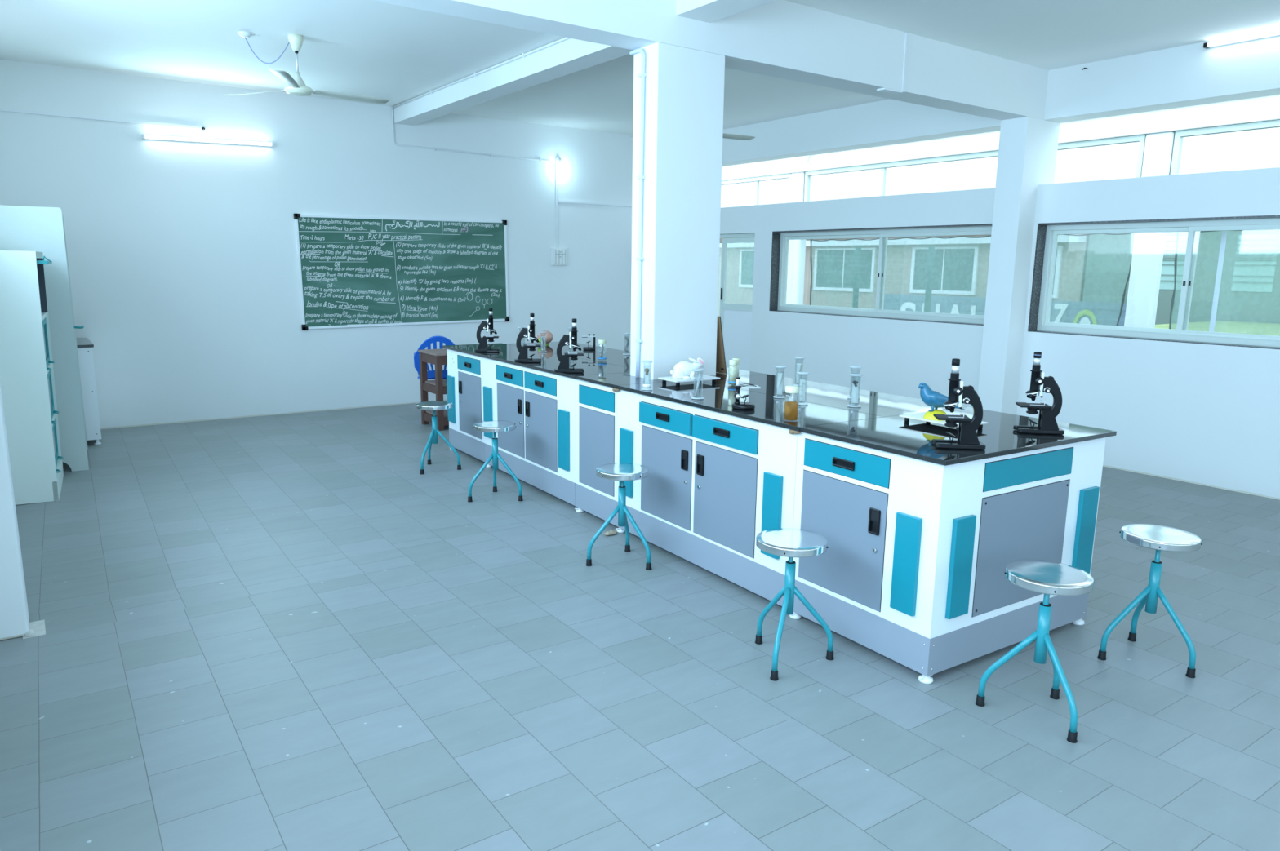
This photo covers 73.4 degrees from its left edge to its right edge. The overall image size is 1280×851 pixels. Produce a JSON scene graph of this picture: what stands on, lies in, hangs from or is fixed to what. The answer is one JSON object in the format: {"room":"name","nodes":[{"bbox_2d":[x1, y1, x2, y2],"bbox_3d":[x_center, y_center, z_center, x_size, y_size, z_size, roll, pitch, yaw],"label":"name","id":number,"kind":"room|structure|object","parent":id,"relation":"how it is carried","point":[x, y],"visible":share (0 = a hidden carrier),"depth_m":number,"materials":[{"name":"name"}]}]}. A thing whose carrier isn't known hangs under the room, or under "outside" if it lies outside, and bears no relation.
{"room":"science classroom","nodes":[
{"label":"science classroom","id":0,"kind":"room"},
{"bbox_2d":[0,58,632,429],"bbox_3d":[-2.760,-1.854,9.611,7.995,3.246,0.200,-7,13,-35],"label":"wall","id":1,"kind":"structure","parent":0,"point":[182,255],"depth_m":8.70,"materials":[{"name":"white paint"}]},
{"bbox_2d":[0,107,198,128],"bbox_3d":[-4.970,-2.760,7.684,1.840,0.024,0.018,-7,13,-35],"label":"cable trunking","id":2,"kind":"object","parent":1,"relation":"attached to","point":[1,108],"visible":1,"depth_m":7.73,"materials":[{"name":"white plastic"}]},
{"bbox_2d":[198,124,207,137],"bbox_3d":[-4.183,-2.819,8.226,0.072,0.127,0.053,-7,13,-35],"label":"socket","id":3,"kind":"object","parent":1,"relation":"attached to","point":[202,128],"visible":1,"depth_m":8.21,"materials":[{"name":"white plastic"}]},
{"bbox_2d":[142,133,273,146],"bbox_3d":[-4.133,-2.741,8.261,1.140,0.040,0.070,-9,14,-35],"label":"tube light","id":4,"kind":"object","parent":1,"relation":"attached to","point":[144,135],"visible":1,"depth_m":8.23,"materials":[{"name":"white plastic"}]},
{"bbox_2d":[293,213,509,330],"bbox_3d":[-2.572,-1.722,9.627,2.453,1.260,0.034,-8,13,-35],"label":"chalkboard","id":5,"kind":"object","parent":1,"relation":"attached to","point":[354,271],"visible":1,"depth_m":9.55,"materials":[{"name":"green plastic"}]},
{"bbox_2d":[391,107,551,162],"bbox_3d":[-1.877,-3.308,9.831,1.960,0.416,0.028,-7,13,-35],"label":"conduit pipe","id":6,"kind":"object","parent":1,"relation":"attached to","point":[433,148],"visible":1,"depth_m":9.71,"materials":[{"name":"white plastic"}]},
{"bbox_2d":[555,162,558,248],"bbox_3d":[-1.022,-2.708,10.578,0.038,1.020,0.016,-7,13,-35],"label":"cable trunking","id":7,"kind":"object","parent":1,"relation":"attached to","point":[556,163],"visible":1,"depth_m":10.57,"materials":[{"name":"white plastic"}]},
{"bbox_2d":[551,248,566,265],"bbox_3d":[-1.005,-2.100,10.682,0.205,0.210,0.058,-7,13,-35],"label":"switchboard","id":8,"kind":"object","parent":1,"relation":"attached to","point":[558,255],"visible":1,"depth_m":10.65,"materials":[{"name":"white plastic"}]},
{"bbox_2d":[555,156,564,171],"bbox_3d":[-0.967,-3.187,10.459,0.078,0.186,0.122,-7,13,-35],"label":"wall lamp","id":9,"kind":"object","parent":1,"relation":"attached to","point":[557,159],"visible":1,"depth_m":10.44,"materials":[{"name":"white plastic"}]},
{"bbox_2d":[558,200,631,207],"bbox_3d":[-0.439,-2.831,10.979,1.394,0.026,0.018,-7,13,-35],"label":"cable trunking","id":10,"kind":"object","parent":1,"relation":"attached to","point":[559,201],"visible":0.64,"depth_m":10.88,"materials":[{"name":"white plastic"}]},
{"bbox_2d":[0,400,1279,850],"bbox_3d":[0.961,0.770,4.874,7.895,0.100,12.908,-7,13,-35],"label":"floor","id":11,"kind":"structure","parent":0,"point":[277,633],"depth_m":3.27,"materials":[{"name":"tile"}]},
{"bbox_2d":[0,383,29,640],"bbox_3d":[-2.834,-0.503,3.373,0.445,2.850,0.250,-7,13,-35],"label":"cabinet","id":12,"kind":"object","parent":11,"relation":"on","point":[14,611],"depth_m":3.58,"materials":[{"name":"white metal"}]},
{"bbox_2d":[22,619,45,639],"bbox_3d":[-2.626,0.880,3.721,0.080,0.036,0.185,-7,13,-35],"label":"trim","id":13,"kind":"structure","parent":12,"relation":"attached to","point":[37,628],"depth_m":3.71,"materials":[{"name":"white"}]},
{"bbox_2d":[0,250,63,505],"bbox_3d":[-4.199,-0.353,5.819,0.498,1.628,0.800,-5,12,-31],"label":"tall cabinet","id":14,"kind":"object","parent":11,"relation":"on","point":[27,380],"visible":1,"depth_m":5.53,"materials":[{"name":"white metal"}]},
{"bbox_2d":[0,204,88,471],"bbox_3d":[-4.671,-0.661,6.586,0.702,1.948,0.852,-6,12,-32],"label":"steel almirah","id":15,"kind":"object","parent":11,"relation":"on","point":[24,228],"visible":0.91,"depth_m":6.31,"materials":[{"name":"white metal"}]},
{"bbox_2d":[75,337,101,445],"bbox_3d":[-5.209,-0.284,7.470,0.802,0.872,0.817,-7,13,-35],"label":"cabinet","id":16,"kind":"object","parent":11,"relation":"on","point":[84,345],"visible":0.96,"depth_m":7.35,"materials":[{"name":"white metal"}]},
{"bbox_2d":[417,348,448,431],"bbox_3d":[-1.859,-0.372,8.535,0.520,0.745,0.464,-7,13,-35],"label":"wooden stand","id":17,"kind":"object","parent":11,"relation":"on","point":[438,357],"visible":0.43,"depth_m":8.32,"materials":[{"name":"brown wood"}]},
{"bbox_2d":[425,379,447,386],"bbox_3d":[-1.858,-0.431,8.524,0.444,0.015,0.384,-7,13,-35],"label":"shelf","id":18,"kind":"object","parent":17,"relation":"attached to","point":[428,383],"depth_m":8.37,"materials":[{"name":"brown wood"}]},
{"bbox_2d":[426,409,448,417],"bbox_3d":[-1.862,-0.136,8.579,0.444,0.015,0.384,-7,13,-35],"label":"shelf","id":19,"kind":"object","parent":17,"relation":"attached to","point":[428,413],"depth_m":8.44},
{"bbox_2d":[413,336,454,379],"bbox_3d":[-2.138,-0.543,9.125,0.502,0.860,0.558,-2,11,-14],"label":"plastic chair","id":20,"kind":"object","parent":11,"relation":"on","point":[430,374],"visible":0.42,"depth_m":8.84,"materials":[{"name":"blue plastic"}]},
{"bbox_2d":[414,400,461,475],"bbox_3d":[-1.618,0.081,6.717,0.331,0.520,0.340,-7,13,-35],"label":"stool","id":21,"kind":"object","parent":11,"relation":"on","point":[433,406],"visible":1,"depth_m":6.66,"materials":[{"name":"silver metal"}]},
{"bbox_2d":[446,348,484,462],"bbox_3d":[-0.984,-0.216,7.381,1.136,0.880,0.762,-6,12,-33],"label":"base cabinet","id":22,"kind":"object","parent":11,"relation":"on","point":[464,377],"visible":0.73,"depth_m":7.06,"materials":[{"name":"grey laminate"}]},
{"bbox_2d":[467,420,523,502],"bbox_3d":[-1.018,0.247,5.860,0.340,0.520,0.346,-7,13,-35],"label":"stool","id":23,"kind":"object","parent":11,"relation":"on","point":[495,426],"visible":1,"depth_m":5.83,"materials":[{"name":"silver metal"}]},
{"bbox_2d":[482,357,575,506],"bbox_3d":[-0.367,-0.038,6.457,1.136,0.880,1.482,-6,12,-33],"label":"base cabinet","id":24,"kind":"object","parent":11,"relation":"on","point":[540,451],"visible":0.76,"depth_m":6.03,"materials":[{"name":"grey laminate"}]},
{"bbox_2d":[442,343,630,378],"bbox_3d":[-0.821,-0.512,6.516,0.543,0.020,2.318,-6,12,-33],"label":"granite slab","id":25,"kind":"object","parent":24,"relation":"on","point":[507,353],"visible":0.71,"depth_m":6.25,"materials":[{"name":"black stone"}]},
{"bbox_2d":[475,307,499,352],"bbox_3d":[-1.214,-0.758,6.801,0.189,0.345,0.104,0,11,-7],"label":"microscope","id":26,"kind":"object","parent":25,"relation":"on","point":[482,348],"visible":1,"depth_m":6.79,"materials":[{"name":"black metal"}]},
{"bbox_2d":[514,313,541,362],"bbox_3d":[-0.800,-0.626,6.117,0.189,0.345,0.104,0,11,-7],"label":"microscope","id":27,"kind":"object","parent":25,"relation":"on","point":[529,332],"visible":1,"depth_m":6.10,"materials":[{"name":"black metal"}]},
{"bbox_2d":[539,331,547,352],"bbox_3d":[-0.768,-0.661,6.819,0.065,0.163,0.065,4,11,17],"label":"jar","id":28,"kind":"object","parent":25,"relation":"on","point":[543,341],"visible":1,"depth_m":6.82,"materials":[{"name":"clear glass"}]},
{"bbox_2d":[554,318,583,373],"bbox_3d":[-0.459,-0.518,5.556,0.189,0.345,0.104,0,11,-7],"label":"microscope","id":29,"kind":"object","parent":25,"relation":"on","point":[571,340],"visible":1,"depth_m":5.54,"materials":[{"name":"black metal"}]},
{"bbox_2d":[505,341,630,368],"bbox_3d":[-0.319,-0.560,6.809,0.617,0.020,2.263,-6,12,-33],"label":"granite slab","id":30,"kind":"object","parent":24,"relation":"on","point":[614,357],"visible":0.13,"depth_m":6.87,"materials":[{"name":"black stone"}]},
{"bbox_2d":[537,330,553,345],"bbox_3d":[-0.829,-0.771,7.518,0.139,0.123,0.147,1,10,2],"label":"model","id":31,"kind":"object","parent":30,"relation":"on","point":[548,337],"visible":0.69,"depth_m":7.46},
{"bbox_2d":[582,333,595,350],"bbox_3d":[-0.421,-0.690,7.090,0.116,0.130,0.060,0,11,-6],"label":"microscope","id":32,"kind":"object","parent":30,"relation":"on","point":[593,348],"visible":1,"depth_m":7.08,"materials":[{"name":"black metal"}]},
{"bbox_2d":[597,339,606,359],"bbox_3d":[-0.277,-0.549,6.272,0.068,0.153,0.068,4,11,17],"label":"bottle","id":33,"kind":"object","parent":30,"relation":"on","point":[600,341],"visible":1,"depth_m":6.25,"materials":[{"name":"clear glass"}]},
{"bbox_2d":[622,333,631,355],"bbox_3d":[-0.103,-0.640,6.738,0.063,0.167,0.063,4,11,17],"label":"jar","id":34,"kind":"object","parent":30,"relation":"on","point":[626,338],"visible":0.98,"depth_m":6.73,"materials":[{"name":"clear glass"}]},
{"bbox_2d":[574,379,617,525],"bbox_3d":[0.181,0.120,5.640,1.132,0.880,0.508,-6,12,-33],"label":"base cabinet","id":35,"kind":"object","parent":11,"relation":"on","point":[596,405],"visible":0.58,"depth_m":5.33,"materials":[{"name":"grey laminate"}]},
{"bbox_2d":[574,373,660,388],"bbox_3d":[-0.137,-0.279,5.298,0.326,0.020,0.503,-6,12,-33],"label":"granite slab","id":36,"kind":"object","parent":35,"relation":"on","point":[612,380],"visible":0.77,"depth_m":5.27,"materials":[{"name":"black stone"}]},
{"bbox_2d":[715,367,767,377],"bbox_3d":[0.566,-0.353,5.752,0.317,0.020,0.503,-6,12,-33],"label":"granite slab","id":37,"kind":"object","parent":35,"relation":"on","point":[741,373],"visible":0.16,"depth_m":5.64,"materials":[{"name":"black stone"}]},
{"bbox_2d":[715,316,726,373],"bbox_3d":[0.464,-0.536,5.649,0.076,0.373,0.254,-7,13,-35],"label":"leaning board","id":38,"kind":"object","parent":37,"relation":"on","point":[721,367],"visible":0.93,"depth_m":5.58,"materials":[{"name":"brown laminate"}]},
{"bbox_2d":[603,528,617,535],"bbox_3d":[-0.176,0.639,5.142,0.101,0.030,0.046,-7,13,-35],"label":"rag","id":39,"kind":"object","parent":11,"relation":"on","point":[611,532],"visible":1,"depth_m":5.13,"materials":[{"name":"white fabric"}]},
{"bbox_2d":[586,463,651,570],"bbox_3d":[-0.103,0.492,4.596,0.341,0.520,0.338,-7,13,-35],"label":"stool","id":40,"kind":"object","parent":11,"relation":"on","point":[622,473],"visible":1,"depth_m":4.59,"materials":[{"name":"silver metal"}]},
{"bbox_2d":[630,42,724,379],"bbox_3d":[0.222,-0.841,5.424,0.509,2.850,0.246,-7,13,-35],"label":"column","id":41,"kind":"structure","parent":11,"relation":"on","point":[684,98],"depth_m":5.22,"materials":[{"name":"white paint"}]},
{"bbox_2d":[629,48,646,377],"bbox_3d":[-0.024,-1.265,5.234,0.028,1.942,0.139,-7,13,-35],"label":"conduit pipe","id":42,"kind":"object","parent":41,"relation":"attached to","point":[642,74],"visible":1,"depth_m":5.17,"materials":[{"name":"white plastic"}]},
{"bbox_2d":[615,389,797,606],"bbox_3d":[0.734,0.282,4.802,1.143,0.880,1.526,-6,12,-33],"label":"base cabinet","id":43,"kind":"object","parent":11,"relation":"on","point":[715,482],"visible":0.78,"depth_m":4.37,"materials":[{"name":"grey laminate"}]},
{"bbox_2d":[617,381,882,431],"bbox_3d":[0.508,-0.128,4.525,0.543,0.020,1.518,-6,12,-33],"label":"granite slab","id":44,"kind":"object","parent":43,"relation":"on","point":[769,410],"visible":0.74,"depth_m":4.35,"materials":[{"name":"black stone"}]},
{"bbox_2d":[641,360,653,390],"bbox_3d":[0.040,-0.282,4.819,0.064,0.163,0.064,4,11,17],"label":"jar","id":45,"kind":"object","parent":44,"relation":"on","point":[646,386],"visible":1,"depth_m":4.81,"materials":[{"name":"clear glass"}]},
{"bbox_2d":[657,374,719,386],"bbox_3d":[0.295,-0.272,5.142,0.326,0.032,0.186,-6,13,-34],"label":"display board","id":46,"kind":"object","parent":44,"relation":"on","point":[704,377],"visible":0.86,"depth_m":5.09,"materials":[{"name":"white plastic"}]},
{"bbox_2d":[670,358,704,379],"bbox_3d":[0.280,-0.340,5.080,0.203,0.126,0.104,1,10,0],"label":"model","id":47,"kind":"object","parent":46,"relation":"on","point":[682,370],"visible":1,"depth_m":5.05},
{"bbox_2d":[691,368,704,399],"bbox_3d":[0.306,-0.217,4.512,0.069,0.155,0.069,4,11,17],"label":"jar","id":48,"kind":"object","parent":44,"relation":"on","point":[693,370],"visible":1,"depth_m":4.51,"materials":[{"name":"clear glass"}]},
{"bbox_2d":[732,377,760,410],"bbox_3d":[0.519,-0.161,4.222,0.130,0.155,0.113,-1,11,-8],"label":"microscope","id":49,"kind":"object","parent":44,"relation":"on","point":[744,406],"visible":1,"depth_m":4.20,"materials":[{"name":"black metal"}]},
{"bbox_2d":[741,395,749,404],"bbox_3d":[0.516,-0.130,4.228,0.040,0.044,0.043,-7,13,-35],"label":"mirror","id":50,"kind":"object","parent":49,"relation":"on","point":[745,396],"depth_m":4.23,"materials":[{"name":"black metal"}]},
{"bbox_2d":[773,365,786,398],"bbox_3d":[0.748,-0.233,4.587,0.067,0.169,0.067,4,11,17],"label":"jar","id":51,"kind":"object","parent":44,"relation":"on","point":[780,378],"visible":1,"depth_m":4.59,"materials":[{"name":"clear glass"}]},
{"bbox_2d":[785,385,799,417],"bbox_3d":[0.687,-0.100,3.895,0.069,0.157,0.069,4,11,17],"label":"bottle","id":52,"kind":"object","parent":44,"relation":"on","point":[790,388],"visible":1,"depth_m":3.88,"materials":[{"name":"clear glass"}]},
{"bbox_2d":[795,372,808,404],"bbox_3d":[0.826,-0.189,4.371,0.067,0.163,0.067,4,11,17],"label":"jar","id":53,"kind":"object","parent":44,"relation":"on","point":[802,382],"visible":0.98,"depth_m":4.37,"materials":[{"name":"clear glass"}]},
{"bbox_2d":[700,374,966,417],"bbox_3d":[0.995,-0.179,4.840,0.617,0.020,1.518,-6,12,-33],"label":"sink","id":54,"kind":"object","parent":43,"relation":"on","point":[880,404],"visible":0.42,"depth_m":4.67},
{"bbox_2d":[728,360,737,385],"bbox_3d":[0.546,-0.311,5.051,0.054,0.149,0.054,4,11,17],"label":"bottle","id":55,"kind":"object","parent":54,"relation":"on","point":[732,369],"visible":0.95,"depth_m":5.03,"materials":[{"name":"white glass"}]},
{"bbox_2d":[792,356,804,386],"bbox_3d":[0.937,-0.319,5.068,0.067,0.169,0.067,4,11,17],"label":"jar","id":56,"kind":"object","parent":54,"relation":"on","point":[798,365],"visible":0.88,"depth_m":5.07,"materials":[{"name":"clear glass"}]},
{"bbox_2d":[847,373,862,407],"bbox_3d":[1.083,-0.176,4.323,0.070,0.163,0.070,4,11,17],"label":"jar","id":57,"kind":"object","parent":54,"relation":"on","point":[855,384],"visible":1,"depth_m":4.32,"materials":[{"name":"clear glass"}]},
{"bbox_2d":[755,528,834,681],"bbox_3d":[0.586,0.703,3.504,0.350,0.520,0.340,-7,13,-35],"label":"stool","id":58,"kind":"object","parent":11,"relation":"on","point":[790,544],"visible":1,"depth_m":3.44,"materials":[{"name":"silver metal"}]},
{"bbox_2d":[789,431,1106,684],"bbox_3d":[1.367,0.465,3.859,1.136,0.880,0.798,-6,12,-33],"label":"base cabinet","id":59,"kind":"object","parent":11,"relation":"on","point":[912,569],"visible":0.94,"depth_m":3.49,"materials":[{"name":"white metal"}]},
{"bbox_2d":[800,407,1116,466],"bbox_3d":[1.392,0.026,3.756,1.162,0.020,0.758,-6,12,-33],"label":"granite slab","id":60,"kind":"object","parent":59,"relation":"on","point":[913,439],"visible":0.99,"depth_m":3.61,"materials":[{"name":"black stone"}]},
{"bbox_2d":[899,412,987,432],"bbox_3d":[1.352,-0.016,3.839,0.190,0.030,0.325,-6,13,-34],"label":"tray","id":61,"kind":"object","parent":60,"relation":"on","point":[919,416],"visible":0.49,"depth_m":3.84,"materials":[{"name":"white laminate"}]},
{"bbox_2d":[917,382,964,420],"bbox_3d":[1.339,-0.110,3.821,0.211,0.161,0.108,1,10,0],"label":"model","id":62,"kind":"object","parent":61,"relation":"on","point":[934,399],"visible":0.77,"depth_m":3.80},
{"bbox_2d":[931,358,985,449],"bbox_3d":[1.251,-0.086,3.340,0.189,0.345,0.104,2,11,8],"label":"microscope","id":63,"kind":"object","parent":60,"relation":"on","point":[967,439],"visible":1,"depth_m":3.33,"materials":[{"name":"black metal"}]},
{"bbox_2d":[946,431,959,442],"bbox_3d":[1.226,0.046,3.368,0.052,0.039,0.052,-7,13,-35],"label":"mirror","id":64,"kind":"object","parent":63,"relation":"on","point":[948,433],"depth_m":3.36,"materials":[{"name":"black metal"}]},
{"bbox_2d":[1013,351,1064,435],"bbox_3d":[1.721,-0.141,3.672,0.189,0.345,0.104,3,11,10],"label":"microscope","id":65,"kind":"object","parent":60,"relation":"on","point":[1047,424],"visible":1,"depth_m":3.66,"materials":[{"name":"black metal"}]},
{"bbox_2d":[1027,418,1039,428],"bbox_3d":[1.696,-0.009,3.700,0.052,0.039,0.052,-7,13,-35],"label":"mirror","id":66,"kind":"object","parent":65,"relation":"on","point":[1031,421],"depth_m":3.70,"materials":[{"name":"black metal"}]},
{"bbox_2d":[977,116,1060,414],"bbox_3d":[3.332,-1.206,7.624,0.502,2.850,0.246,-7,13,-35],"label":"column","id":67,"kind":"structure","parent":11,"relation":"on","point":[1028,148],"depth_m":7.42,"materials":[{"name":"white paint"}]},
{"bbox_2d":[975,560,1093,743],"bbox_3d":[1.466,0.782,3.081,0.339,0.540,0.359,-7,13,-35],"label":"stool","id":68,"kind":"object","parent":11,"relation":"on","point":[1047,578],"visible":1,"depth_m":3.03,"materials":[{"name":"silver metal"}]},
{"bbox_2d":[1097,524,1202,678],"bbox_3d":[2.123,0.711,3.511,0.330,0.542,0.340,-7,13,-35],"label":"stool","id":69,"kind":"object","parent":11,"relation":"on","point":[1157,538],"visible":1,"depth_m":3.50,"materials":[{"name":"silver metal"}]},
{"bbox_2d":[0,0,1279,135],"bbox_3d":[0.993,-2.532,4.193,7.995,0.150,13.008,-7,13,-35],"label":"ceiling","id":70,"kind":"structure","parent":0,"point":[397,54],"depth_m":6.48,"materials":[{"name":"paint"}]},
{"bbox_2d":[237,31,289,63],"bbox_3d":[-2.797,-2.806,6.406,0.363,0.212,0.100,-2,11,-13],"label":"ceiling rose","id":71,"kind":"object","parent":70,"relation":"attached to","point":[245,34],"visible":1,"depth_m":6.36,"materials":[{"name":"white plastic"}]},
{"bbox_2d":[224,33,389,103],"bbox_3d":[-2.451,-2.716,6.513,1.132,0.419,1.256,-7,13,-35],"label":"ceiling fan","id":72,"kind":"object","parent":70,"relation":"hanging from","point":[296,86],"visible":1,"depth_m":6.45,"materials":[{"name":"white metal"}]},
{"bbox_2d":[393,38,633,125],"bbox_3d":[-1.111,-2.974,7.332,0.222,0.174,5.011,-7,13,-35],"label":"ceiling beam","id":73,"kind":"structure","parent":70,"relation":"attached to","point":[570,55],"depth_m":7.18,"materials":[{"name":"paint"}]},
{"bbox_2d":[391,36,569,108],"bbox_3d":[-1.205,-3.032,7.241,0.025,0.030,4.968,-7,13,-35],"label":"conduit pipe","id":74,"kind":"object","parent":73,"relation":"attached to","point":[524,55],"visible":0.68,"depth_m":7.38,"materials":[{"name":"white plastic"}]},
{"bbox_2d":[373,0,1048,119],"bbox_3d":[0.285,-2.442,5.160,7.538,0.396,0.246,-7,13,-35],"label":"ceiling beam","id":75,"kind":"structure","parent":70,"relation":"attached to","point":[784,39],"depth_m":5.60,"materials":[{"name":"paint"}]},
{"bbox_2d":[876,32,908,93],"bbox_3d":[1.801,-2.590,6.119,0.212,0.402,0.082,-7,13,-35],"label":"cable trunking","id":76,"kind":"object","parent":75,"relation":"attached to","point":[906,38],"visible":1,"depth_m":6.14,"materials":[{"name":"white plastic"}]},
{"bbox_2d":[675,0,775,22],"bbox_3d":[2.453,-1.928,2.082,0.248,0.233,7.351,-7,13,-35],"label":"ceiling beam","id":77,"kind":"structure","parent":70,"relation":"attached to","point":[705,11],"depth_m":4.85,"materials":[{"name":"paint"}]},
{"bbox_2d":[722,133,755,140],"bbox_3d":[0.581,-2.920,7.986,1.103,0.474,1.200,-7,13,-35],"label":"ceiling fan","id":78,"kind":"object","parent":70,"relation":"hanging from","point":[733,136],"visible":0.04,"depth_m":8.16,"materials":[{"name":"white metal"}]},
{"bbox_2d":[721,27,1279,166],"bbox_3d":[4.134,-2.632,6.467,0.257,0.396,12.608,-7,13,-35],"label":"ceiling beam","id":79,"kind":"structure","parent":70,"relation":"attached to","point":[1191,74],"depth_m":7.01,"materials":[{"name":"paint"}]},
{"bbox_2d":[1203,30,1279,48],"bbox_3d":[4.429,-2.664,5.769,0.053,0.032,1.150,-7,13,-35],"label":"tube light","id":80,"kind":"object","parent":79,"relation":"attached to","point":[1206,45],"visible":1,"depth_m":6.03,"materials":[{"name":"white plastic"}]},
{"bbox_2d":[720,167,1279,500],"bbox_3d":[4.109,-0.775,6.810,0.257,2.318,12.608,-7,13,-35],"label":"wall","id":81,"kind":"structure","parent":0,"point":[1199,414],"depth_m":7.08,"materials":[{"name":"white paint"}]},
{"bbox_2d":[720,233,755,371],"bbox_3d":[1.107,-1.424,10.987,0.100,2.000,1.267,-7,13,-35],"label":"door","id":82,"kind":"structure","parent":81,"relation":"in","point":[735,318],"depth_m":10.84,"materials":[{"name":"beige metal"}]},
{"bbox_2d":[768,223,991,325],"bbox_3d":[2.475,-1.587,8.949,0.215,0.917,2.938,-7,13,-35],"label":"window","id":83,"kind":"structure","parent":81,"relation":"in","point":[780,239],"depth_m":9.02,"materials":[{"name":"metal"}]},
{"bbox_2d":[1027,214,1279,349],"bbox_3d":[4.590,-1.007,6.056,0.215,0.928,3.718,-7,13,-35],"label":"window","id":84,"kind":"structure","parent":81,"relation":"in","point":[1193,226],"depth_m":6.82,"materials":[{"name":"metal"}]},
{"bbox_3d":[3.808,-2.511,10.885,0.140,0.095,22.000,-7,13,-35],"label":"lintel","id":85,"kind":"object","parent":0,"visible":0},
{"bbox_2d":[721,173,792,204],"bbox_3d":[0.925,-3.723,14.742,0.080,0.815,4.640,-7,13,-35],"label":"window","id":86,"kind":"structure","parent":85,"relation":"attached to","point":[756,180],"depth_m":13.44,"materials":[{"name":"beige metal"}]},
{"bbox_2d":[803,133,1146,201],"bbox_3d":[3.817,-2.954,10.781,0.080,0.815,4.750,-7,13,-35],"label":"window","id":87,"kind":"structure","parent":85,"relation":"attached to","point":[1139,138],"depth_m":10.65,"materials":[{"name":"beige metal"}]},
{"bbox_2d":[1168,119,1279,175],"bbox_3d":[6.684,-2.192,6.856,0.080,0.815,4.550,-7,13,-35],"label":"window","id":88,"kind":"structure","parent":85,"relation":"attached to","point":[1179,135],"depth_m":8.37,"materials":[{"name":"beige metal"}]},
{"label":"outside","id":89,"kind":"structure","parent":0,"visible":0},
{"bbox_3d":[8.651,-2.693,24.413,22.800,0.060,54.000,-7,13,-35],"label":"ground","id":90,"kind":"structure","parent":89,"visible":0},
{"bbox_2d":[852,247,861,307],"bbox_3d":[3.388,-1.802,13.562,0.089,1.990,0.089,-7,13,-35],"label":"steel pole","id":91,"kind":"object","parent":90,"relation":"on","point":[855,289],"visible":0.2,"depth_m":13.46,"materials":[{"name":"teal"}]},
{"bbox_2d":[717,234,1088,316],"bbox_3d":[4.439,-3.462,21.063,3.350,2.560,14.200,-7,13,-35],"label":"school building","id":92,"kind":"structure","parent":90,"relation":"on","point":[869,253],"depth_m":17.55,"materials":[{"name":"white"}]},
{"bbox_2d":[924,247,934,312],"bbox_3d":[4.169,-1.595,12.492,0.089,1.990,0.089,-7,13,-35],"label":"steel pole","id":93,"kind":"object","parent":90,"relation":"on","point":[930,273],"visible":0.07,"depth_m":12.37,"materials":[{"name":"teal"}]},
{"bbox_2d":[875,293,1126,326],"bbox_3d":[5.656,-1.454,13.944,0.090,1.225,4.600,-7,13,-35],"label":"banner","id":94,"kind":"object","parent":90,"relation":"on","point":[1108,318],"visible":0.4,"depth_m":12.78,"materials":[{"name":"white plastic"}]},
{"bbox_2d":[1082,230,1279,324],"bbox_3d":[12.568,-1.544,10.169,3.030,2.950,13.150,-7,13,-35],"label":"building","id":95,"kind":"structure","parent":90,"relation":"on","point":[1166,282],"depth_m":13.11,"materials":[{"name":"beige concrete"}]},
{"bbox_2d":[1160,240,1186,281],"bbox_3d":[8.253,-2.583,13.477,0.018,0.622,0.620,-7,13,-35],"label":"window","id":96,"kind":"structure","parent":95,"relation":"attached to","point":[1167,273],"depth_m":13.43,"materials":[{"name":"clear glass"}]},
{"bbox_2d":[1232,239,1278,283],"bbox_3d":[8.957,-2.396,12.512,0.018,0.622,0.520,-7,13,-35],"label":"window","id":97,"kind":"structure","parent":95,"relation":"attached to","point":[1239,259],"depth_m":12.58,"materials":[{"name":"clear glass"}]},
{"bbox_2d":[1154,321,1279,336],"bbox_3d":[10.613,0.077,6.705,4.300,0.950,12.600,-7,13,-35],"label":"grass bank","id":98,"kind":"object","parent":90,"relation":"on","point":[1237,327],"visible":0.02,"depth_m":11.21,"materials":[{"name":"green plant"}]},
{"bbox_3d":[3.047,-0.308,10.757,2.465,0.060,22.000,-7,13,-35],"label":"floor","id":99,"kind":"structure","parent":90,"relation":"on","visible":0},
{"bbox_2d":[717,242,754,316],"bbox_3d":[1.052,-2.188,15.047,0.092,2.013,4.468,-7,13,-35],"label":"shade net","id":100,"kind":"object","parent":99,"relation":"on","point":[748,273],"visible":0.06,"depth_m":14.17,"materials":[{"name":"fabric"}]},
{"bbox_2d":[786,172,805,304],"bbox_3d":[2.349,-2.247,12.992,0.140,3.044,0.270,-7,13,-35],"label":"pillar","id":101,"kind":"structure","parent":99,"relation":"on","point":[797,248],"depth_m":12.87,"materials":[{"name":"white paint"}]},
{"bbox_2d":[809,232,1134,325],"bbox_3d":[3.907,-1.430,11.138,0.092,2.011,4.709,-7,13,-35],"label":"shade net","id":102,"kind":"object","parent":99,"relation":"on","point":[934,304],"visible":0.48,"depth_m":11.00,"materials":[{"name":"green fabric"}]},
{"bbox_2d":[1124,131,1173,328],"bbox_3d":[5.274,-1.469,8.986,0.140,3.044,0.270,-7,13,-35],"label":"pillar","id":103,"kind":"structure","parent":99,"relation":"on","point":[1148,251],"depth_m":8.87,"materials":[{"name":"white paint"}]},
{"bbox_2d":[721,94,1279,180],"bbox_3d":[3.810,-3.561,10.682,0.170,0.415,22.000,-7,13,-35],"label":"beam","id":104,"kind":"structure","parent":103,"relation":"on","point":[1262,108],"depth_m":9.39,"materials":[{"name":"white"}]},
{"bbox_2d":[1168,229,1279,335],"bbox_3d":[6.761,-0.671,7.228,0.092,2.012,4.389,-7,13,-35],"label":"shade net","id":105,"kind":"object","parent":99,"relation":"on","point":[1231,304],"visible":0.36,"depth_m":8.49,"materials":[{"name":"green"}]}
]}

